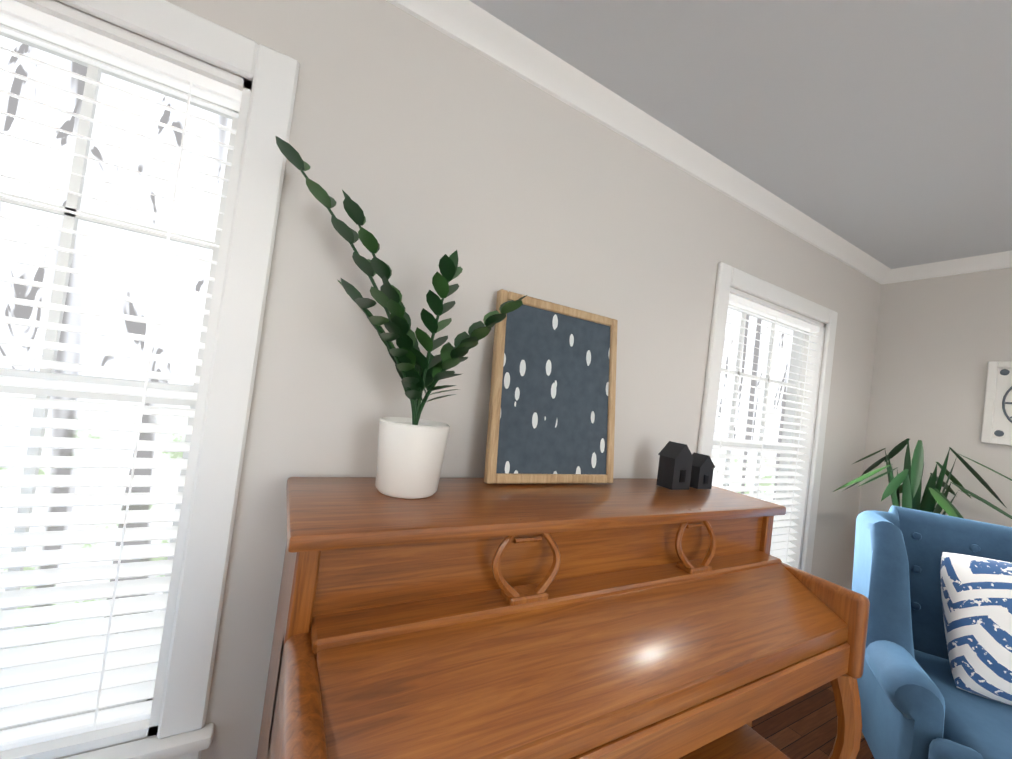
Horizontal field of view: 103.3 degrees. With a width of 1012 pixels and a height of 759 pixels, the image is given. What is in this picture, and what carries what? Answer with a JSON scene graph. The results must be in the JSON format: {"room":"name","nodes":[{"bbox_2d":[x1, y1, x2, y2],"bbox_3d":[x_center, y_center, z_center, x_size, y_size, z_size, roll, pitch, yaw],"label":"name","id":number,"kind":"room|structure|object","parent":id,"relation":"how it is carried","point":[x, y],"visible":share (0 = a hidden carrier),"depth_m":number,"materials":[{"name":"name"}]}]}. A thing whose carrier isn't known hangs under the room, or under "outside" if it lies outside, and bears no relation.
{"room":"living room","nodes":[
{"label":"living room","id":0,"kind":"room"},
{"bbox_2d":[53,0,880,758],"bbox_3d":[-0.510,0.068,1.165,6.700,2.440,0.160,8,-2,-29],"label":"wall","id":1,"kind":"structure","parent":0,"point":[423,146],"depth_m":1.24,"materials":[{"name":"white paint"}]},
{"bbox_2d":[0,0,299,758],"bbox_3d":[-1.521,-0.043,0.575,2.010,1.785,0.210,8,-2,-29],"label":"window","id":2,"kind":"structure","parent":1,"relation":"in","point":[62,697],"depth_m":0.92,"materials":[{"name":"white"}]},
{"bbox_2d":[386,0,1011,284],"bbox_3d":[2.327,-0.793,0.175,10.450,0.078,4.950,8,-2,-29],"label":"crown molding","id":3,"kind":"structure","parent":1,"relation":"attached to","point":[476,28],"depth_m":1.56,"materials":[{"name":"white paint"}]},
{"bbox_2d":[697,262,837,573],"bbox_3d":[1.359,0.385,2.181,1.200,1.745,0.210,8,-2,-29],"label":"window","id":4,"kind":"structure","parent":1,"relation":"in","point":[794,447],"depth_m":2.28,"materials":[{"name":"white"}]},
{"bbox_2d":[469,0,1011,268],"bbox_3d":[2.338,-0.881,0.177,10.770,0.100,5.270,8,-2,-29],"label":"ceiling","id":5,"kind":"structure","parent":0,"point":[880,131],"depth_m":1.35,"materials":[{"name":"white paint"}]},
{"bbox_2d":[751,681,873,758],"bbox_3d":[2.021,1.638,0.107,10.770,0.100,5.270,8,-2,-29],"label":"floor","id":6,"kind":"structure","parent":0,"point":[804,726],"depth_m":1.77,"materials":[{"name":"brown wood"}]},
{"bbox_2d":[256,477,869,758],"bbox_3d":[0.227,0.869,1.098,1.586,1.037,0.678,8,-2,-29],"label":"piano","id":7,"kind":"object","parent":6,"relation":"on","point":[480,618],"visible":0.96,"depth_m":0.85,"materials":[{"name":"brown wood"}]},
{"bbox_2d":[276,136,526,498],"bbox_3d":[-0.253,-0.110,0.942,0.598,0.778,0.299,8,-2,-29],"label":"potted plant","id":8,"kind":"object","parent":7,"relation":"on","point":[410,454],"visible":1,"depth_m":0.96,"materials":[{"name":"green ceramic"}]},
{"bbox_2d":[484,289,617,483],"bbox_3d":[0.178,0.043,1.364,0.510,0.603,0.102,8,-2,-29],"label":"art","id":9,"kind":"object","parent":7,"relation":"on","point":[551,417],"visible":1,"depth_m":1.34,"materials":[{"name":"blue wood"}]},
{"bbox_2d":[656,441,714,489],"bbox_3d":[0.708,0.335,1.563,0.254,0.170,0.078,8,-2,-29],"label":"figurines","id":10,"kind":"object","parent":7,"relation":"on","point":[681,467],"visible":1,"depth_m":1.51,"materials":[{"name":"black paint"}]},
{"bbox_2d":[833,438,1011,518],"bbox_3d":[2.222,0.997,2.136,0.676,1.337,0.747,8,-2,-29],"label":"plant","id":11,"kind":"object","parent":6,"relation":"on","point":[909,477],"visible":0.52,"depth_m":2.17,"materials":[{"name":"green plant"}]},
{"bbox_2d":[851,268,1011,589],"bbox_3d":[3.465,0.564,1.006,0.160,2.440,4.314,8,-2,-29],"label":"wall","id":12,"kind":"structure","parent":0,"point":[941,342],"depth_m":2.44,"materials":[{"name":"white paint"}]},
{"bbox_2d":[981,361,1011,445],"bbox_3d":[2.821,0.134,2.063,0.033,0.460,0.460,8,-2,-29],"label":"picture","id":13,"kind":"object","parent":12,"relation":"attached to","point":[997,423],"visible":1,"depth_m":2.22,"materials":[{"name":"white paint"}]},
{"bbox_3d":[0.775,1.410,-0.447,3.050,0.011,2.460,8,-2,-21],"label":"rug","id":14,"kind":"object","parent":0,"visible":0},
{"bbox_2d":[679,724,789,758],"bbox_3d":[0.284,1.138,0.877,0.800,0.509,0.370,8,-2,-29],"label":"piano bench","id":15,"kind":"object","parent":14,"relation":"on","point":[745,741],"visible":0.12,"depth_m":1.00,"materials":[{"name":"brown wood"}]},
{"bbox_2d":[852,506,1011,758],"bbox_3d":[1.662,1.061,1.293,0.840,1.040,0.875,6,-2,28],"label":"armchair","id":16,"kind":"object","parent":14,"relation":"on","point":[934,681],"visible":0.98,"depth_m":1.36,"materials":[{"name":"blue fabric"}]},
{"bbox_2d":[940,551,1011,740],"bbox_3d":[1.732,0.844,1.314,0.443,0.425,0.242,6,-2,28],"label":"pillow","id":17,"kind":"object","parent":16,"relation":"on","point":[976,592],"depth_m":1.32,"materials":[{"name":"white fabric"}]},
{"label":"outside","id":18,"kind":"structure","parent":0,"visible":0},
{"bbox_2d":[0,35,792,647],"bbox_3d":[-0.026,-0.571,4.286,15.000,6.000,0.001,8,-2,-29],"label":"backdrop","id":19,"kind":"structure","parent":18,"point":[60,159],"depth_m":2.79,"materials":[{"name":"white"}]}
]}

